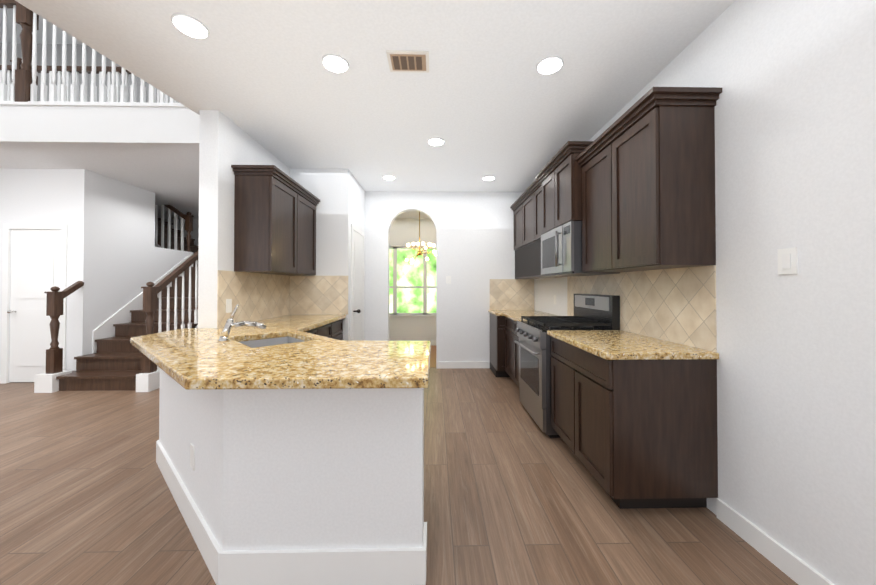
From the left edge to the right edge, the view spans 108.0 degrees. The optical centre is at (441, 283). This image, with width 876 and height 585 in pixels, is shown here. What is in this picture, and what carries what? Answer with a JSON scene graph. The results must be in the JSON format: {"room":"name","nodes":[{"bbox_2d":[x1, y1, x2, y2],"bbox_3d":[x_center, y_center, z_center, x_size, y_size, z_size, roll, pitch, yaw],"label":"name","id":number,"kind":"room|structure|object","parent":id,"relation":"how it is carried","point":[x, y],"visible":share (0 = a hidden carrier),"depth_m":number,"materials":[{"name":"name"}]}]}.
{"room":"kitchen","nodes":[
{"label":"kitchen","id":0,"kind":"room"},
{"bbox_2d":[0,8,81,43],"bbox_3d":[-5.442,-4.364,1.723,7.010,0.120,11.850,0,-1,-1],"label":"ceiling","id":1,"kind":"structure","parent":0,"point":[39,31],"depth_m":5.39,"materials":[{"name":"paint"}]},
{"bbox_2d":[0,169,95,382],"bbox_3d":[-6.901,-0.106,4.283,4.200,2.860,0.120,0,-1,-1],"label":"wall","id":2,"kind":"structure","parent":0,"point":[27,196],"depth_m":4.27,"materials":[{"name":"white paint"}]},
{"bbox_2d":[1,224,67,383],"bbox_3d":[-5.420,0.264,4.266,0.820,2.120,0.068,0,-1,-1],"label":"door","id":3,"kind":"structure","parent":2,"relation":"in","point":[39,254],"depth_m":4.25,"materials":[{"name":"white wood"}]},
{"bbox_2d":[0,43,178,102],"bbox_3d":[-5.605,-3.086,5.742,6.850,2.350,0.120,0,-1,-1],"label":"wall","id":4,"kind":"structure","parent":0,"point":[69,55],"depth_m":5.67,"materials":[{"name":"grey paint"}]},
{"bbox_2d":[0,142,198,218],"bbox_3d":[-5.599,-1.719,5.463,6.850,0.390,4.010,0,-1,-1],"label":"ceiling","id":5,"kind":"structure","parent":0,"point":[167,174],"depth_m":4.05,"materials":[{"name":"paint"}]},
{"bbox_2d":[96,173,191,352],"bbox_3d":[-4.881,-0.096,5.280,0.120,2.860,1.790,0,-1,-1],"label":"wall","id":6,"kind":"structure","parent":0,"point":[117,259],"depth_m":4.83,"materials":[{"name":"white paint"}]},
{"bbox_2d":[164,219,198,245],"bbox_3d":[-5.457,-1.442,7.543,6.920,5.600,0.150,0,-1,-1],"label":"wall","id":7,"kind":"structure","parent":0,"point":[194,233],"depth_m":7.45,"materials":[{"name":"white paint"}]},
{"bbox_2d":[198,110,289,327],"bbox_3d":[-2.027,-0.058,5.108,0.160,2.780,4.830,0,-1,-1],"label":"wall","id":8,"kind":"structure","parent":0,"point":[225,143],"depth_m":2.71,"materials":[{"name":"white paint"}]},
{"bbox_2d":[0,102,199,143],"bbox_3d":[-5.559,-1.752,3.506,6.850,0.425,0.165,0,-1,-1],"label":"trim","id":9,"kind":"structure","parent":8,"relation":"attached to","point":[80,122],"depth_m":3.47,"materials":[{"name":"white"}]},
{"bbox_2d":[0,0,180,103],"bbox_3d":[-5.491,-2.608,3.869,6.700,1.355,0.834,0,-1,-1],"label":"balcony railing","id":10,"kind":"object","parent":9,"relation":"on","point":[20,75],"visible":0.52,"depth_m":3.54,"materials":[{"name":"white wood"}]},
{"bbox_2d":[217,270,288,327],"bbox_3d":[-1.906,0.139,3.358,0.008,0.490,1.330,0,-1,-1],"label":"tile backsplash","id":11,"kind":"structure","parent":8,"relation":"attached to","point":[259,296],"depth_m":3.18,"materials":[{"name":"tile"}]},
{"bbox_2d":[226,299,231,312],"bbox_3d":[-1.890,0.198,2.827,0.006,0.120,0.070,0,-1,-1],"label":"switch plate","id":12,"kind":"object","parent":11,"relation":"attached to","point":[228,301],"depth_m":2.82,"materials":[{"name":"white plastic"}]},
{"bbox_2d":[233,169,301,275],"bbox_3d":[-1.740,-0.563,3.232,0.335,0.910,0.616,0,-1,-1],"label":"upper cabinet","id":13,"kind":"object","parent":8,"relation":"attached to","point":[274,219],"depth_m":2.93,"materials":[{"name":"brown wood"}]},
{"bbox_2d":[302,193,317,275],"bbox_3d":[-1.750,-0.557,3.722,0.335,0.910,0.616,0,-1,-1],"label":"upper cabinet","id":14,"kind":"object","parent":8,"relation":"attached to","point":[309,205],"depth_m":3.82,"materials":[{"name":"brown wood"}]},
{"bbox_2d":[159,368,423,550],"bbox_3d":[-1.085,0.856,2.034,1.977,0.888,1.336,0,-1,-1],"label":"wall","id":15,"kind":"structure","parent":0,"point":[287,469],"depth_m":1.38,"materials":[{"name":"white paint"}]},
{"bbox_2d":[190,443,194,470],"bbox_3d":[-1.326,0.921,1.696,0.072,0.120,0.006,-1,-1,41],"label":"switch plate","id":16,"kind":"object","parent":15,"relation":"attached to","point":[192,449],"depth_m":1.68,"materials":[{"name":"white plastic"}]},
{"bbox_2d":[130,314,429,389],"bbox_3d":[-1.130,0.397,2.613,2.100,0.042,2.826,0,-1,-1],"label":"countertop","id":17,"kind":"structure","parent":15,"relation":"on","point":[286,351],"depth_m":1.59,"materials":[{"name":"beige stone"}]},
{"bbox_2d":[218,304,266,341],"bbox_3d":[-1.324,0.255,2.126,0.216,0.232,0.216,0,-1,-1],"label":"faucet","id":18,"kind":"object","parent":17,"relation":"in","point":[229,324],"depth_m":2.07,"materials":[{"name":"silver metal"}]},
{"bbox_2d":[156,440,426,584],"bbox_3d":[-1.085,1.226,2.022,2.009,0.147,1.352,0,-1,-1],"label":"baseboard","id":19,"kind":"structure","parent":15,"relation":"attached to","point":[384,566],"depth_m":1.36,"materials":[{"name":"white wood"}]},
{"bbox_2d":[290,168,364,339],"bbox_3d":[-1.564,-0.064,4.507,0.740,2.780,0.950,0,-1,-1],"label":"wall","id":20,"kind":"structure","parent":0,"point":[340,195],"depth_m":4.04,"materials":[{"name":"white paint"}]},
{"bbox_2d":[289,276,347,314],"bbox_3d":[-1.539,0.146,4.027,0.710,0.490,0.008,0,-1,-1],"label":"tile backsplash","id":21,"kind":"structure","parent":20,"relation":"attached to","point":[307,294],"depth_m":4.02,"materials":[{"name":"tile"}]},
{"bbox_2d":[350,224,363,339],"bbox_3d":[-1.185,0.276,4.506,0.018,2.100,0.720,0,-1,-1],"label":"pantry door","id":22,"kind":"structure","parent":20,"relation":"in","point":[357,286],"depth_m":4.47,"materials":[{"name":"white wood"}]},
{"bbox_2d":[15,0,734,217],"bbox_3d":[-0.642,-1.551,1.476,4.670,0.130,11.220,0,-1,-1],"label":"ceiling","id":23,"kind":"structure","parent":0,"point":[483,97],"depth_m":2.21,"materials":[{"name":"paint"}]},
{"bbox_2d":[171,13,209,37],"bbox_3d":[-1.445,-1.477,1.834,0.175,0.010,0.175,0,-1,-7],"label":"recessed light","id":24,"kind":"object","parent":23,"relation":"in","point":[189,25],"depth_m":1.82,"materials":[{"name":"white"}]},
{"bbox_2d":[322,54,348,71],"bbox_3d":[-0.713,-1.474,2.139,0.175,0.010,0.175,0,-1,-7],"label":"recessed light","id":25,"kind":"object","parent":23,"relation":"in","point":[333,62],"depth_m":2.13,"materials":[{"name":"white"}]},
{"bbox_2d":[383,175,395,179],"bbox_3d":[-0.721,-1.450,4.365,0.175,0.010,0.175,1,-1,-40],"label":"recessed light","id":26,"kind":"object","parent":23,"relation":"in","point":[389,177],"depth_m":4.34,"materials":[{"name":"white"}]},
{"bbox_2d":[386,50,428,71],"bbox_3d":[-0.220,-1.471,2.120,0.270,0.016,0.190,0,-1,-1],"label":"ceiling vent","id":27,"kind":"object","parent":23,"relation":"in","point":[398,60],"depth_m":2.10,"materials":[{"name":"white"}]},
{"bbox_2d":[386,50,429,72],"bbox_3d":[-0.220,-1.471,2.119,0.270,0.016,0.190,0,-1,-1],"label":"ceiling vent grille","id":28,"kind":"object","parent":27,"relation":"attached to","point":[399,61],"depth_m":2.10,"materials":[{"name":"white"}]},
{"bbox_2d":[405,212,435,263],"bbox_3d":[-0.388,-0.897,6.078,0.620,1.082,0.470,0,-1,-1],"label":"chandelier","id":29,"kind":"object","parent":23,"relation":"hanging from","point":[419,252],"visible":0.94,"depth_m":6.03,"materials":[{"name":"gold metal"}]},
{"bbox_2d":[428,137,444,145],"bbox_3d":[-0.059,-1.462,3.288,0.175,0.010,0.175,0,-1,-7],"label":"recessed light","id":30,"kind":"object","parent":23,"relation":"in","point":[435,141],"depth_m":3.27,"materials":[{"name":"white"}]},
{"bbox_2d":[482,176,494,180],"bbox_3d":[0.645,-1.450,4.393,0.175,0.010,0.175,0,-1,-7],"label":"recessed light","id":31,"kind":"object","parent":23,"relation":"in","point":[487,178],"depth_m":4.38,"materials":[{"name":"white"}]},
{"bbox_2d":[536,56,562,73],"bbox_3d":[0.731,-1.474,2.156,0.175,0.010,0.175,0,-1,-7],"label":"recessed light","id":32,"kind":"object","parent":23,"relation":"in","point":[548,65],"depth_m":2.15,"materials":[{"name":"white"}]},
{"bbox_2d":[0,345,797,584],"bbox_3d":[-3.605,1.341,3.275,10.750,0.064,15.000,0,-1,-1],"label":"floor","id":33,"kind":"structure","parent":0,"point":[514,494],"depth_m":1.82,"materials":[{"name":"brown wood"}]},
{"bbox_2d":[34,218,198,392],"bbox_3d":[-5.273,-0.248,5.609,3.351,3.171,3.520,0,-1,-1],"label":"stairs","id":34,"kind":"structure","parent":33,"relation":"on","point":[113,363],"depth_m":4.42,"materials":[{"name":"brown wood"}]},
{"bbox_2d":[44,205,197,373],"bbox_3d":[-5.293,-0.767,5.636,3.348,3.845,3.474,0,-1,-1],"label":"stair railing","id":35,"kind":"object","parent":34,"relation":"on","point":[54,312],"visible":0.35,"depth_m":4.12,"materials":[{"name":"brown wood"}]},
{"bbox_2d":[504,319,511,377],"bbox_3d":[1.185,0.885,4.153,0.605,0.876,0.582,0,-1,-1],"label":"base cabinet","id":36,"kind":"object","parent":33,"relation":"on","point":[507,322],"depth_m":4.27,"materials":[{"name":"brown wood"}]},
{"bbox_2d":[488,311,557,322],"bbox_3d":[1.119,0.428,4.239,0.735,0.038,1.586,0,-1,-1],"label":"countertop","id":37,"kind":"structure","parent":36,"relation":"on","point":[515,316],"depth_m":4.35,"materials":[{"name":"beige stone"}]},
{"bbox_2d":[512,323,583,386],"bbox_3d":[1.194,0.880,3.716,0.605,0.876,0.547,0,-1,-1],"label":"base cabinet","id":38,"kind":"object","parent":33,"relation":"on","point":[515,347],"depth_m":3.85,"materials":[{"name":"brown wood"}]},
{"bbox_2d":[514,294,619,437],"bbox_3d":[1.137,0.708,3.060,0.727,1.205,0.754,0,-1,-1],"label":"range","id":39,"kind":"object","parent":33,"relation":"on","point":[596,312],"visible":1,"depth_m":2.85,"materials":[{"name":"silver metal"}]},
{"bbox_2d":[549,335,717,508],"bbox_3d":[1.225,0.864,2.223,0.605,0.876,0.908,0,-1,-1],"label":"base cabinet","id":40,"kind":"object","parent":33,"relation":"on","point":[633,415],"depth_m":1.77,"materials":[{"name":"brown wood"}]},
{"bbox_2d":[548,331,718,358],"bbox_3d":[1.210,0.407,2.219,0.635,0.038,0.926,0,-1,-1],"label":"countertop","id":41,"kind":"structure","parent":40,"relation":"on","point":[602,344],"depth_m":1.96,"materials":[{"name":"beige stone"}]},
{"bbox_2d":[389,218,435,340],"bbox_3d":[-0.805,-0.038,7.008,3.900,2.780,0.120,0,-1,-1],"label":"wall","id":42,"kind":"structure","parent":0,"point":[404,232],"depth_m":6.94,"materials":[{"name":"white paint"}]},
{"bbox_2d":[389,247,435,316],"bbox_3d":[-0.754,-0.043,6.969,1.900,1.530,0.100,0,-1,-1],"label":"dining room window","id":43,"kind":"structure","parent":42,"relation":"in","point":[396,314],"depth_m":6.98,"materials":[{"name":"white wood"}]},
{"bbox_2d":[365,191,534,361],"bbox_3d":[0.072,-0.058,5.076,2.795,2.780,0.120,0,-1,-1],"label":"wall","id":44,"kind":"structure","parent":0,"point":[475,252],"depth_m":5.02,"materials":[{"name":"white paint"}]},
{"bbox_2d":[446,276,450,283],"bbox_3d":[0.105,-0.058,5.011,0.080,0.120,0.010,0,-1,-1],"label":"switch plate","id":45,"kind":"object","parent":44,"relation":"attached to","point":[448,278],"depth_m":5.01,"materials":[{"name":"white plastic"}]},
{"bbox_2d":[436,361,489,368],"bbox_3d":[0.333,1.279,5.000,0.834,0.105,0.014,0,-1,-1],"label":"baseboard","id":46,"kind":"structure","parent":44,"relation":"attached to","point":[462,364],"depth_m":4.99,"materials":[{"name":"white wood"}]},
{"bbox_2d":[490,279,533,309],"bbox_3d":[1.109,0.175,5.031,0.707,0.486,0.008,0,-1,-1],"label":"tile backsplash","id":47,"kind":"structure","parent":44,"relation":"attached to","point":[505,294],"depth_m":5.03,"materials":[{"name":"tile"}]},
{"bbox_2d":[535,0,875,584],"bbox_3d":[1.638,-0.106,0.532,0.150,2.780,9.270,0,-1,-1],"label":"wall","id":48,"kind":"structure","parent":0,"point":[795,133],"depth_m":1.39,"materials":[{"name":"white paint"}]},
{"bbox_2d":[512,203,519,278],"bbox_3d":[1.309,-0.619,4.748,0.335,1.096,0.590,0,-1,-1],"label":"upper cabinet","id":49,"kind":"object","parent":48,"relation":"attached to","point":[516,210],"depth_m":4.86,"materials":[{"name":"brown wood"}]},
{"bbox_2d":[520,191,531,278],"bbox_3d":[1.319,-0.624,4.252,0.335,1.096,0.654,0,-1,-1],"label":"upper cabinet","id":50,"kind":"object","parent":48,"relation":"attached to","point":[526,203],"depth_m":4.38,"materials":[{"name":"brown wood"}]},
{"bbox_2d":[536,167,551,238],"bbox_3d":[1.296,-0.827,3.271,0.420,0.601,0.509,0,-1,-1],"label":"upper cabinet","id":51,"kind":"object","parent":48,"relation":"attached to","point":[544,184],"depth_m":3.39,"materials":[{"name":"brown wood"}]},
{"bbox_2d":[532,187,567,278],"bbox_3d":[1.329,-0.630,3.756,0.335,1.096,0.590,0,-1,-1],"label":"upper cabinet","id":52,"kind":"object","parent":48,"relation":"attached to","point":[536,243],"depth_m":3.97,"materials":[{"name":"brown wood"}]},
{"bbox_2d":[552,147,595,229],"bbox_3d":[1.304,-0.831,2.922,0.420,0.601,0.442,0,-1,-1],"label":"upper cabinet","id":53,"kind":"object","parent":48,"relation":"attached to","point":[566,169],"depth_m":2.80,"materials":[{"name":"brown wood"}]},
{"bbox_2d":[541,221,619,275],"bbox_3d":[1.270,-0.303,3.074,0.481,0.444,0.754,0,-1,-1],"label":"microwave","id":54,"kind":"object","parent":53,"relation":"attached to","point":[561,250],"visible":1,"depth_m":2.87,"materials":[{"name":"silver metal"}]},
{"bbox_2d":[580,143,632,271],"bbox_3d":[1.356,-0.556,2.436,0.335,0.921,0.517,0,-1,-1],"label":"upper cabinet","id":55,"kind":"object","parent":48,"relation":"attached to","point":[592,166],"depth_m":2.52,"materials":[{"name":"brown wood"}]},
{"bbox_2d":[567,265,716,351],"bbox_3d":[1.512,0.151,2.778,0.008,0.486,1.990,0,-1,-1],"label":"tile backsplash","id":56,"kind":"structure","parent":48,"relation":"attached to","point":[676,305],"depth_m":2.17,"materials":[{"name":"tile"}]},
{"bbox_2d":[604,95,717,270],"bbox_3d":[1.364,-0.560,2.045,0.335,0.921,0.517,0,-1,-1],"label":"upper cabinet","id":57,"kind":"object","parent":48,"relation":"attached to","point":[659,167],"depth_m":1.79,"materials":[{"name":"brown wood"}]},
{"bbox_2d":[716,498,833,584],"bbox_3d":[1.590,1.214,-1.176,0.014,0.105,5.885,0,-1,-1],"label":"baseboard","id":58,"kind":"structure","parent":48,"relation":"attached to","point":[793,567],"depth_m":1.48,"materials":[{"name":"white wood"}]},
{"bbox_2d":[777,247,797,273],"bbox_3d":[1.540,-0.099,1.421,0.010,0.115,0.076,0,-1,-1],"label":"switch plate","id":59,"kind":"object","parent":48,"relation":"attached to","point":[787,260],"depth_m":1.41,"materials":[{"name":"white plastic"}]},
{"label":"outside","id":60,"kind":"structure","parent":0,"visible":0},
{"bbox_2d":[389,249,435,312],"bbox_3d":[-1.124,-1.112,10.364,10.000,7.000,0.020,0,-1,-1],"label":"trees","id":61,"kind":"object","parent":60,"point":[409,300],"visible":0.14,"depth_m":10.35,"materials":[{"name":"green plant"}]}
]}

